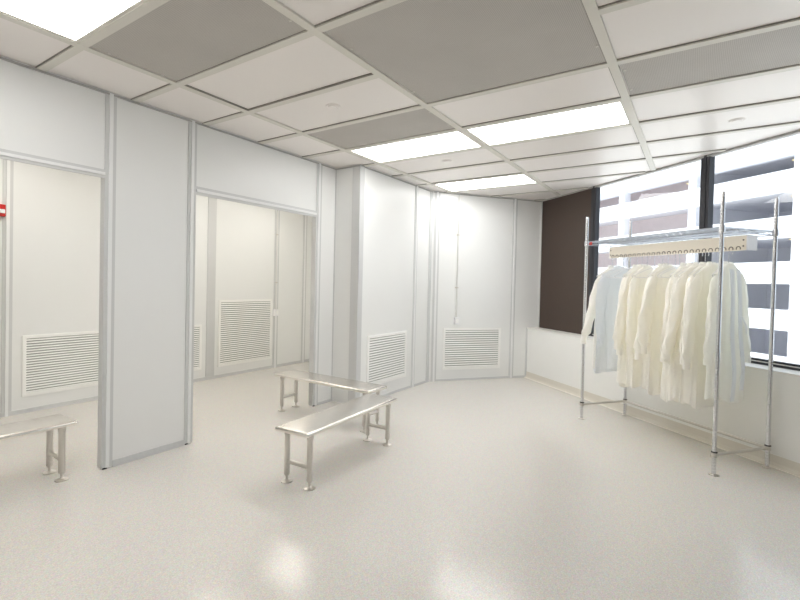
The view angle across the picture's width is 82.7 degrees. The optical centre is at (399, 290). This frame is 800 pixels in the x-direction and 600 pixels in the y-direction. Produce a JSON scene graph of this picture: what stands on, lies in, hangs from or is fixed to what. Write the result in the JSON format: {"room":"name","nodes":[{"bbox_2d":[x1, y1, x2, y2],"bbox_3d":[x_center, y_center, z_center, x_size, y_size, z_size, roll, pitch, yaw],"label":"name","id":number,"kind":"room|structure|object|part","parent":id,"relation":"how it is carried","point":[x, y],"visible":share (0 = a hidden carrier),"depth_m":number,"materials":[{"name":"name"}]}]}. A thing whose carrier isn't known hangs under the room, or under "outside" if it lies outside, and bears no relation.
{"room":"clean room","nodes":[
{"label":"clean room","id":0,"kind":"room"},
{"bbox_2d":[0,159,311,412],"bbox_3d":[-3.820,-0.136,5.066,0.080,2.865,8.200,2,1,33],"label":"wall","id":1,"kind":"structure","parent":0,"point":[56,213],"depth_m":5.26,"materials":[{"name":"white paint"}]},
{"bbox_2d":[0,204,5,216],"bbox_3d":[-4.041,-0.812,4.567,0.062,0.122,0.120,2,1,33],"label":"fire alarm","id":2,"kind":"object","parent":1,"relation":"attached to","point":[2,206],"visible":1,"depth_m":4.59,"materials":[{"name":"red plastic"}]},
{"bbox_2d":[1,159,13,416],"bbox_3d":[-4.029,-0.124,4.662,0.019,2.845,0.085,2,1,33],"label":"trim","id":3,"kind":"structure","parent":1,"relation":"attached to","point":[8,166],"depth_m":4.66,"materials":[{"name":"white metal"}]},
{"bbox_2d":[22,330,98,396],"bbox_3d":[-3.719,0.797,5.181,0.016,0.650,0.950,2,1,33],"label":"air vent","id":4,"kind":"object","parent":1,"relation":"in","point":[55,362],"visible":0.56,"depth_m":5.06,"materials":[{"name":"white metal"}]},
{"bbox_2d":[0,359,308,417],"bbox_3d":[-3.829,1.274,5.044,0.014,0.045,8.150,2,1,33],"label":"trim","id":5,"kind":"structure","parent":1,"relation":"attached to","point":[27,410],"depth_m":5.31,"materials":[{"name":"white"}]},
{"bbox_2d":[193,325,201,370],"bbox_3d":[-3.106,0.811,6.112,0.016,0.650,0.950,2,1,33],"label":"air vent","id":6,"kind":"object","parent":1,"relation":"in","point":[197,328],"visible":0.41,"depth_m":6.46,"materials":[{"name":"white metal"}]},
{"bbox_2d":[205,197,216,376],"bbox_3d":[-2.748,-0.127,6.615,0.010,2.845,0.135,2,1,33],"label":"trim","id":7,"kind":"structure","parent":1,"relation":"attached to","point":[212,202],"depth_m":6.61,"materials":[{"name":"white metal"}]},
{"bbox_2d":[218,299,271,366],"bbox_3d":[-2.415,0.637,7.151,0.016,0.995,1.005,2,1,33],"label":"air vent","id":8,"kind":"object","parent":1,"relation":"in","point":[244,326],"visible":1,"depth_m":7.11,"materials":[{"name":"white metal"}]},
{"bbox_2d":[272,210,279,367],"bbox_3d":[-2.076,-0.128,7.627,0.019,2.845,0.095,2,1,33],"label":"trim","id":9,"kind":"structure","parent":1,"relation":"attached to","point":[275,318],"depth_m":7.62,"materials":[{"name":"white metal"}]},
{"bbox_2d":[273,210,278,315],"bbox_3d":[-2.053,-0.553,7.596,0.063,1.953,0.072,2,1,33],"label":"switch box","id":10,"kind":"object","parent":1,"relation":"attached to","point":[275,311],"visible":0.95,"depth_m":7.59,"materials":[{"name":"white plastic"}]},
{"bbox_2d":[301,215,306,362],"bbox_3d":[-1.720,-0.129,8.168,0.019,2.845,0.090,2,1,33],"label":"trim","id":11,"kind":"structure","parent":1,"relation":"attached to","point":[305,216],"depth_m":8.16,"materials":[{"name":"white metal"}]},
{"bbox_2d":[0,55,335,469],"bbox_3d":[-2.535,-0.072,3.010,0.050,2.865,6.180,2,1,33],"label":"wall","id":12,"kind":"structure","parent":0,"point":[43,115],"depth_m":3.71,"materials":[{"name":"white paint"}]},
{"bbox_2d":[0,148,104,177],"bbox_3d":[-2.629,-0.875,2.767,0.019,0.063,1.522,2,1,33],"label":"trim","id":13,"kind":"structure","parent":12,"relation":"attached to","point":[5,154],"depth_m":3.11,"materials":[{"name":"white metal"}]},
{"bbox_2d":[97,93,116,469],"bbox_3d":[-2.231,-0.063,3.464,0.075,2.845,0.078,2,1,33],"label":"trim","id":14,"kind":"structure","parent":12,"relation":"attached to","point":[108,184],"depth_m":3.44,"materials":[{"name":"white metal"}]},
{"bbox_2d":[112,440,183,466],"bbox_3d":[-2.060,1.335,3.750,0.014,0.050,0.585,2,1,33],"label":"trim","id":15,"kind":"structure","parent":12,"relation":"attached to","point":[143,454],"depth_m":3.72,"materials":[{"name":"white metal"}]},
{"bbox_2d":[184,121,196,444],"bbox_3d":[-1.867,-0.064,4.017,0.075,2.845,0.077,2,1,33],"label":"trim","id":16,"kind":"structure","parent":12,"relation":"attached to","point":[192,130],"depth_m":3.99,"materials":[{"name":"white metal"}]},
{"bbox_2d":[196,186,316,216],"bbox_3d":[-1.388,-0.889,4.650,0.019,0.073,1.508,2,1,33],"label":"trim","id":17,"kind":"structure","parent":12,"relation":"attached to","point":[201,191],"depth_m":4.52,"materials":[{"name":"white metal"}]},
{"bbox_2d":[308,163,321,405],"bbox_3d":[-0.992,-0.065,5.345,0.075,2.845,0.087,2,1,33],"label":"trim","id":18,"kind":"structure","parent":12,"relation":"attached to","point":[316,221],"depth_m":5.32,"materials":[{"name":"white metal"}]},
{"bbox_2d":[317,399,331,404],"bbox_3d":[-0.911,1.342,5.494,0.014,0.030,0.248,2,1,33],"label":"trim","id":19,"kind":"structure","parent":12,"relation":"attached to","point":[328,400],"depth_m":5.48,"materials":[{"name":"white"}]},
{"bbox_2d":[0,57,799,201],"bbox_3d":[-0.635,-1.446,3.071,8.359,0.032,6.456,1,1,-17],"label":"trim","id":20,"kind":"structure","parent":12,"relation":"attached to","point":[796,132],"depth_m":4.49,"materials":[{"name":"grey metal"}]},
{"bbox_2d":[332,165,356,402],"bbox_3d":[-0.704,-0.072,5.534,0.380,2.865,0.050,2,1,33],"label":"wall","id":21,"kind":"structure","parent":0,"point":[344,176],"depth_m":5.50,"materials":[{"name":"white paint"}]},
{"bbox_2d":[331,170,336,398],"bbox_3d":[-0.811,-0.065,5.571,0.016,2.845,0.010,2,1,33],"label":"trim","id":22,"kind":"structure","parent":21,"relation":"attached to","point":[336,170],"depth_m":5.57,"materials":[{"name":"white metal"}]},
{"bbox_2d":[348,165,364,400],"bbox_3d":[-0.522,-0.056,5.422,0.118,2.845,0.087,2,1,33],"label":"trim","id":23,"kind":"structure","parent":21,"relation":"attached to","point":[358,184],"depth_m":5.39,"materials":[{"name":"white metal"}]},
{"bbox_2d":[358,164,431,396],"bbox_3d":[0.046,-0.066,6.237,0.050,2.865,2.050,2,1,33],"label":"wall","id":24,"kind":"structure","parent":0,"point":[389,203],"depth_m":5.99,"materials":[{"name":"white paint"}]},
{"bbox_2d":[366,331,406,383],"bbox_3d":[-0.158,0.870,5.915,0.016,0.635,0.885,2,1,33],"label":"air vent","id":25,"kind":"object","parent":24,"relation":"in","point":[386,353],"visible":0.87,"depth_m":5.89,"materials":[{"name":"white metal"}]},
{"bbox_2d":[382,380,427,395],"bbox_3d":[-0.032,1.352,6.138,0.014,0.030,1.645,2,1,33],"label":"trim","id":26,"kind":"structure","parent":24,"relation":"attached to","point":[425,381],"depth_m":6.25,"materials":[{"name":"white"}]},
{"bbox_2d":[411,186,418,386],"bbox_3d":[0.211,-0.055,6.430,0.019,2.845,0.083,2,1,33],"label":"trim","id":27,"kind":"structure","parent":24,"relation":"attached to","point":[416,187],"depth_m":6.42,"materials":[{"name":"white metal"}]},
{"bbox_2d":[426,192,432,381],"bbox_3d":[0.440,-0.056,6.781,0.010,2.845,0.080,2,1,33],"label":"trim","id":28,"kind":"structure","parent":24,"relation":"attached to","point":[431,193],"depth_m":6.77,"materials":[{"name":"white metal"}]},
{"bbox_2d":[0,361,799,599],"bbox_3d":[0.200,1.472,3.155,9.045,0.100,9.628,2,1,33],"label":"floor","id":29,"kind":"structure","parent":0,"point":[483,489],"depth_m":2.94,"materials":[{"name":"plastic"}]},
{"bbox_2d":[0,414,77,482],"bbox_3d":[-2.804,1.147,2.878,0.305,0.420,1.220,2,1,33],"label":"bench","id":30,"kind":"object","parent":29,"relation":"on","point":[47,424],"visible":1,"depth_m":3.24,"materials":[{"name":"silver metal"}]},
{"bbox_3d":[-2.602,1.135,3.376,0.048,0.336,0.048,2,1,33],"label":"leg","id":31,"kind":"part","parent":30,"relation":"part of","materials":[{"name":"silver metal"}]},
{"bbox_3d":[-2.426,1.141,3.260,0.048,0.336,0.048,2,1,33],"label":"leg","id":32,"kind":"part","parent":30,"relation":"part of","materials":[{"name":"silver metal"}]},
{"bbox_2d":[274,370,386,432],"bbox_3d":[-0.782,1.160,4.899,1.345,0.420,0.310,2,1,33],"label":"bench","id":33,"kind":"object","parent":29,"relation":"on","point":[365,388],"visible":0.88,"depth_m":4.83,"materials":[{"name":"silver metal"}]},
{"bbox_3d":[-1.333,1.135,5.133,0.048,0.336,0.048,2,1,33],"label":"leg","id":34,"kind":"part","parent":33,"relation":"part of","materials":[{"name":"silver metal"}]},
{"bbox_3d":[-1.214,1.135,5.313,0.048,0.336,0.048,2,1,33],"label":"leg","id":35,"kind":"part","parent":33,"relation":"part of","materials":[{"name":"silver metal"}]},
{"bbox_3d":[-0.349,1.169,4.484,0.048,0.336,0.048,2,1,33],"label":"leg","id":36,"kind":"part","parent":33,"relation":"part of","materials":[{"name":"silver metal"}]},
{"bbox_3d":[-0.230,1.169,4.665,0.048,0.336,0.048,2,1,33],"label":"leg","id":37,"kind":"part","parent":33,"relation":"part of","materials":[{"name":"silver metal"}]},
{"bbox_2d":[275,393,396,490],"bbox_3d":[-0.468,1.187,3.722,0.310,0.420,1.215,2,1,30],"label":"bench","id":38,"kind":"object","parent":29,"relation":"on","point":[308,426],"visible":1,"depth_m":3.47,"materials":[{"name":"silver metal"}]},
{"bbox_3d":[-0.825,1.177,3.322,0.048,0.336,0.048,2,1,30],"label":"leg","id":39,"kind":"part","parent":38,"relation":"part of","materials":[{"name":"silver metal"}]},
{"bbox_3d":[-0.638,1.183,3.214,0.048,0.336,0.048,2,1,30],"label":"leg","id":40,"kind":"part","parent":38,"relation":"part of","materials":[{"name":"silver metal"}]},
{"bbox_3d":[-0.297,1.174,4.229,0.048,0.336,0.048,2,1,30],"label":"leg","id":41,"kind":"part","parent":38,"relation":"part of","materials":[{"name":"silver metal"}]},
{"bbox_3d":[-0.111,1.181,4.121,0.048,0.336,0.048,2,1,30],"label":"leg","id":42,"kind":"part","parent":38,"relation":"part of","materials":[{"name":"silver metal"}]},
{"bbox_2d":[578,191,778,476],"bbox_3d":[2.578,0.330,4.427,0.674,2.251,1.612,1,1,-18],"label":"rack","id":43,"kind":"object","parent":29,"relation":"on","point":[721,244],"visible":0.84,"depth_m":3.83,"materials":[{"name":"silver metal"}]},
{"bbox_3d":[2.058,0.301,5.069,0.031,2.239,0.032,1,1,-18],"label":"post","id":44,"kind":"part","parent":43,"relation":"part of","materials":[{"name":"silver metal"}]},
{"bbox_2d":[606,258,628,277],"bbox_3d":[2.417,-0.253,4.913,0.438,0.240,0.008,1,1,-15],"label":"clothes hanger","id":45,"kind":"object","parent":43,"relation":"hanging from","point":[627,258],"visible":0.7,"depth_m":4.90,"materials":[{"name":"silver metal"}]},
{"bbox_2d":[614,258,630,277],"bbox_3d":[2.446,-0.251,4.822,0.438,0.240,0.008,1,1,-20],"label":"clothes hanger","id":46,"kind":"object","parent":43,"relation":"hanging from","point":[630,258],"visible":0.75,"depth_m":4.79,"materials":[{"name":"silver metal"}]},
{"bbox_3d":[2.632,0.311,5.252,0.031,2.239,0.032,1,1,-18],"label":"post","id":47,"kind":"part","parent":43,"relation":"part of","materials":[{"name":"silver metal"}]},
{"bbox_2d":[635,255,658,277],"bbox_3d":[2.538,-0.244,4.532,0.438,0.240,0.009,1,1,-10],"label":"clothes hanger","id":48,"kind":"object","parent":43,"relation":"hanging from","point":[658,255],"visible":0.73,"depth_m":4.51,"materials":[{"name":"silver metal"}]},
{"bbox_2d":[657,255,677,277],"bbox_3d":[2.609,-0.238,4.308,0.438,0.240,0.009,1,1,-18],"label":"clothes hanger","id":49,"kind":"object","parent":43,"relation":"hanging from","point":[675,255],"visible":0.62,"depth_m":4.29,"materials":[{"name":"silver metal"}]},
{"bbox_2d":[660,254,683,277],"bbox_3d":[2.623,-0.237,4.265,0.438,0.240,0.008,1,1,-15],"label":"clothes hanger","id":50,"kind":"object","parent":43,"relation":"hanging from","point":[683,254],"visible":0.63,"depth_m":4.24,"materials":[{"name":"silver metal"}]},
{"bbox_3d":[2.640,-0.407,4.419,0.112,0.122,1.498,1,1,-18],"label":"hanger rail","id":51,"kind":"part","parent":43,"relation":"part of","materials":[{"name":"beige metal"}]},
{"bbox_3d":[2.524,0.336,3.602,0.031,2.239,0.032,1,1,-18],"label":"post","id":52,"kind":"part","parent":43,"relation":"part of","materials":[{"name":"silver metal"}]},
{"bbox_3d":[2.867,-0.390,3.702,0.112,0.122,0.008,1,1,-18],"label":"plate","id":53,"kind":"part","parent":43,"relation":"part of","materials":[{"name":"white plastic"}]},
{"bbox_3d":[3.098,0.347,3.784,0.031,2.239,0.032,1,1,-18],"label":"post","id":54,"kind":"part","parent":43,"relation":"part of","materials":[{"name":"silver metal"}]},
{"bbox_2d":[0,0,799,200],"bbox_3d":[0.509,-1.482,3.470,9.045,0.120,10.500,2,1,33],"label":"ceiling","id":55,"kind":"structure","parent":0,"point":[276,94],"depth_m":3.33,"materials":[{"name":"tile"}]},
{"bbox_2d":[0,0,147,42],"bbox_3d":[-1.530,-1.459,2.113,1.282,0.015,0.556,2,1,33],"label":"recessed light","id":56,"kind":"object","parent":55,"relation":"in","point":[73,20],"visible":1,"depth_m":2.40,"materials":[{"name":"white plastic"}]},
{"bbox_2d":[90,0,305,80],"bbox_3d":[-1.194,-1.460,2.622,1.270,0.014,0.544,2,1,33],"label":"filter","id":57,"kind":"object","parent":55,"relation":"attached to","point":[177,40],"visible":0.98,"depth_m":2.58,"materials":[{"name":"silver metal"}]},
{"bbox_2d":[325,103,340,109],"bbox_3d":[-0.531,-1.456,3.602,0.120,0.012,0.120,2,1,33],"label":"sprinkler cover","id":58,"kind":"object","parent":55,"relation":"attached to","point":[332,106],"visible":1,"depth_m":3.58,"materials":[{"name":"metal"}]},
{"bbox_2d":[310,108,453,148],"bbox_3d":[-0.188,-1.462,4.149,1.270,0.014,0.544,2,1,33],"label":"filter","id":59,"kind":"object","parent":55,"relation":"attached to","point":[421,121],"visible":1,"depth_m":4.11,"materials":[{"name":"silver metal"}]},
{"bbox_2d":[351,131,481,162],"bbox_3d":[0.147,-1.462,4.658,1.282,0.015,0.556,2,1,33],"label":"recessed light","id":60,"kind":"object","parent":55,"relation":"in","point":[452,141],"visible":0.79,"depth_m":4.63,"materials":[{"name":"white plastic"}]},
{"bbox_2d":[442,159,451,162],"bbox_3d":[0.529,-1.457,5.115,0.120,0.012,0.120,2,1,33],"label":"sprinkler cover","id":61,"kind":"object","parent":55,"relation":"attached to","point":[445,160],"visible":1,"depth_m":5.10,"materials":[{"name":"metal"}]},
{"bbox_2d":[325,0,605,102],"bbox_3d":[0.420,-1.423,2.653,1.262,0.014,1.153,2,1,33],"label":"filter","id":62,"kind":"object","parent":55,"relation":"attached to","point":[437,50],"visible":0.98,"depth_m":2.59,"materials":[{"name":"silver metal"}]},
{"bbox_2d":[435,174,536,191],"bbox_3d":[1.153,-1.464,6.185,1.282,0.015,0.556,2,1,33],"label":"recessed light","id":63,"kind":"object","parent":55,"relation":"in","point":[516,179],"visible":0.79,"depth_m":6.17,"materials":[{"name":"white plastic"}]},
{"bbox_2d":[466,101,631,145],"bbox_3d":[1.259,-1.424,3.926,1.274,0.015,0.556,2,1,33],"label":"recessed light","id":64,"kind":"object","parent":55,"relation":"in","point":[612,114],"visible":0.81,"depth_m":3.88,"materials":[{"name":"white plastic"}]},
{"bbox_2d":[620,25,799,94],"bbox_3d":[2.031,-1.386,2.687,1.260,0.014,0.544,2,1,33],"label":"filter","id":65,"kind":"object","parent":55,"relation":"attached to","point":[778,48],"visible":0.99,"depth_m":2.76,"materials":[{"name":"silver metal"}]},
{"bbox_2d":[728,118,745,123],"bbox_3d":[2.745,-1.382,3.701,0.120,0.012,0.120,2,1,33],"label":"sprinkler cover","id":66,"kind":"object","parent":55,"relation":"attached to","point":[736,120],"visible":1,"depth_m":3.69,"materials":[{"name":"metal"}]},
{"bbox_2d":[429,191,540,381],"bbox_3d":[1.359,-0.050,7.117,1.907,2.865,0.050,1,1,-18],"label":"wall","id":67,"kind":"structure","parent":0,"point":[485,224],"depth_m":7.08,"materials":[{"name":"white paint"}]},
{"bbox_2d":[430,192,440,381],"bbox_3d":[0.534,-0.054,6.820,0.085,2.845,0.019,1,1,-18],"label":"trim","id":68,"kind":"structure","parent":67,"relation":"attached to","point":[437,195],"depth_m":6.82,"materials":[{"name":"white metal"}]},
{"bbox_2d":[454,195,459,324],"bbox_3d":[0.882,-0.469,6.896,0.072,1.963,0.063,1,1,-18],"label":"switch box","id":69,"kind":"object","parent":67,"relation":"attached to","point":[456,319],"visible":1,"depth_m":6.90,"materials":[{"name":"white plastic"}]},
{"bbox_2d":[442,328,500,369],"bbox_3d":[1.115,0.894,7.027,0.980,0.640,0.016,1,1,-18],"label":"air vent","id":70,"kind":"object","parent":67,"relation":"in","point":[463,348],"visible":1,"depth_m":7.02,"materials":[{"name":"white metal"}]},
{"bbox_2d":[436,375,524,380],"bbox_3d":[1.297,1.367,7.099,1.587,0.030,0.014,1,1,-18],"label":"trim","id":71,"kind":"structure","parent":67,"relation":"attached to","point":[520,376],"depth_m":7.07,"materials":[{"name":"white"}]},
{"bbox_2d":[508,199,517,377],"bbox_3d":[1.799,-0.032,7.222,0.080,2.845,0.019,1,1,-18],"label":"trim","id":72,"kind":"structure","parent":67,"relation":"attached to","point":[515,202],"depth_m":7.22,"materials":[{"name":"white metal"}]},
{"bbox_2d":[525,201,542,376],"bbox_3d":[2.162,-0.025,7.335,0.245,2.845,0.020,1,1,-18],"label":"trim","id":73,"kind":"structure","parent":67,"relation":"attached to","point":[542,201],"depth_m":7.35,"materials":[{"name":"white metal"}]},
{"bbox_2d":[539,188,591,333],"bbox_3d":[2.481,-0.415,6.839,0.070,2.075,1.140,1,1,-18],"label":"wall","id":74,"kind":"structure","parent":0,"point":[564,217],"depth_m":6.79,"materials":[{"name":"brown paint"}]},
{"bbox_2d":[526,327,799,462],"bbox_3d":[3.172,1.069,4.306,0.357,0.806,6.455,1,1,-18],"label":"wall","id":75,"kind":"structure","parent":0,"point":[556,357],"depth_m":4.37,"materials":[{"name":"white paint"}]},
{"bbox_2d":[588,186,599,336],"bbox_3d":[2.901,-0.388,5.525,0.086,2.065,1.619,1,1,-18],"label":"window","id":76,"kind":"structure","parent":75,"relation":"attached to","point":[595,194],"depth_m":6.21,"materials":[{"name":"grey"}]},
{"bbox_2d":[524,371,799,477],"bbox_3d":[2.987,1.418,4.255,0.044,0.100,6.455,1,1,-18],"label":"trim","id":77,"kind":"structure","parent":75,"relation":"attached to","point":[776,462],"depth_m":4.65,"materials":[{"name":"beige plastic"}]},
{"bbox_2d":[598,134,799,370],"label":"window","id":78,"kind":"structure","parent":75,"relation":"attached to","point":[707,163],"depth_m":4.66,"materials":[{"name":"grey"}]},
{"bbox_3d":[3.389,0.655,3.931,0.085,0.048,1.570,1,1,-18],"label":"frame","id":79,"kind":"part","parent":78,"relation":"part of","materials":[{"name":"grey metal"}]},
{"label":"clothes hanger","id":80,"kind":"object","parent":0,"visible":0},
{"bbox_2d":[580,265,613,368],"bbox_3d":[2.351,0.299,5.087,0.828,1.160,0.135,1,1,-21],"label":"gown","id":81,"kind":"object","parent":80,"relation":"hanging from","point":[591,312],"visible":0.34,"depth_m":4.96,"materials":[{"name":"white fabric"}]},
{"bbox_3d":[2.397,-0.254,4.975,0.438,0.240,0.008,1,1,-3],"label":"clothes hanger","id":82,"kind":"object","parent":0,"visible":0},
{"bbox_2d":[593,265,627,372],"bbox_3d":[2.381,0.315,4.990,0.529,1.187,0.145,1,1,-3],"label":"gown","id":83,"kind":"object","parent":82,"relation":"hanging from","point":[606,300],"visible":0.48,"depth_m":4.94,"materials":[{"name":"white fabric"}]},
{"label":"clothes hanger","id":84,"kind":"object","parent":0,"visible":0},
{"bbox_2d":[616,264,636,387],"bbox_3d":[2.475,0.360,4.738,0.670,1.264,0.131,1,1,-25],"label":"gown","id":85,"kind":"object","parent":84,"relation":"hanging from","point":[618,352],"visible":0.19,"depth_m":4.63,"materials":[{"name":"white fabric"}]},
{"bbox_3d":[2.491,-0.247,4.679,0.438,0.240,0.008,1,1,-16],"label":"clothes hanger","id":86,"kind":"object","parent":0,"visible":0},
{"bbox_2d":[612,264,641,386],"bbox_3d":[2.472,0.365,4.689,0.734,1.278,0.119,1,1,-19],"label":"gown","id":87,"kind":"object","parent":86,"relation":"hanging from","point":[620,320],"visible":0.24,"depth_m":4.58,"materials":[{"name":"white fabric"}]},
{"label":"clothes hanger","id":88,"kind":"object","parent":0,"visible":0},
{"bbox_2d":[625,264,653,387],"bbox_3d":[2.498,0.352,4.601,0.626,1.247,0.156,1,1,-23],"label":"gown","id":89,"kind":"object","parent":88,"relation":"hanging from","point":[636,285],"visible":0.43,"depth_m":4.52,"materials":[{"name":"white fabric"}]},
{"label":"clothes hanger","id":90,"kind":"object","parent":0,"visible":0},
{"bbox_2d":[633,263,661,388],"bbox_3d":[2.552,0.364,4.466,0.739,1.261,0.143,1,1,-26],"label":"gown","id":91,"kind":"object","parent":90,"relation":"hanging from","point":[637,356],"visible":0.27,"depth_m":4.35,"materials":[{"name":"white fabric"}]},
{"bbox_3d":[2.585,-0.240,4.384,0.438,0.240,0.008,1,1,-16],"label":"clothes hanger","id":92,"kind":"object","parent":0,"visible":0},
{"bbox_2d":[638,263,675,394],"bbox_3d":[2.565,0.385,4.378,0.683,1.299,0.115,1,1,-16],"label":"gown","id":93,"kind":"object","parent":92,"relation":"hanging from","point":[653,299],"visible":0.5,"depth_m":4.31,"materials":[{"name":"white fabric"}]},
{"label":"clothes hanger","id":94,"kind":"object","parent":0,"visible":0},
{"bbox_2d":[660,263,685,401],"bbox_3d":[2.631,0.378,4.212,0.736,1.276,0.164,1,1,-25],"label":"gown","id":95,"kind":"object","parent":94,"relation":"hanging from","point":[665,368],"visible":0.27,"depth_m":4.11,"materials":[{"name":"white fabric"}]},
{"bbox_3d":[2.662,-0.234,4.141,0.438,0.240,0.008,1,1,-19],"label":"clothes hanger","id":96,"kind":"object","parent":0,"visible":0},
{"bbox_2d":[663,262,691,400],"bbox_3d":[2.650,0.374,4.139,0.655,1.264,0.128,1,1,-19],"label":"gown","id":97,"kind":"object","parent":96,"relation":"hanging from","point":[670,361],"visible":0.21,"depth_m":4.06,"materials":[{"name":"white fabric"}]},
{"label":"clothes hanger","id":98,"kind":"object","parent":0,"visible":0},
{"bbox_2d":[662,262,698,401],"bbox_3d":[2.671,0.396,4.080,0.747,1.305,0.110,1,1,-15],"label":"gown","id":99,"kind":"object","parent":98,"relation":"hanging from","point":[673,326],"visible":0.3,"depth_m":4.01,"materials":[{"name":"white fabric"}]},
{"bbox_3d":[2.700,-0.232,4.022,0.438,0.240,0.008,1,1,-23],"label":"clothes hanger","id":100,"kind":"object","parent":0,"visible":0},
{"bbox_2d":[678,262,713,405],"bbox_3d":[2.684,0.382,4.034,0.642,1.276,0.166,1,1,-23],"label":"gown","id":101,"kind":"object","parent":100,"relation":"hanging from","point":[701,264],"visible":0.17,"depth_m":3.95,"materials":[{"name":"white fabric"}]},
{"label":"clothes hanger","id":102,"kind":"object","parent":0,"visible":0},
{"bbox_2d":[681,261,722,408],"bbox_3d":[2.699,0.381,3.967,0.719,1.274,0.156,1,1,-18],"label":"gown","id":103,"kind":"object","parent":102,"relation":"hanging from","point":[695,307],"visible":0.54,"depth_m":3.89,"materials":[{"name":"white fabric"}]},
{"label":"clothes hanger","id":104,"kind":"object","parent":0,"visible":0},
{"bbox_2d":[703,261,750,402],"bbox_3d":[2.766,0.360,3.792,0.587,1.223,0.179,1,1,-25],"label":"gown","id":105,"kind":"object","parent":104,"relation":"hanging from","point":[735,345],"visible":0.94,"depth_m":3.76,"materials":[{"name":"white fabric"}]}
]}

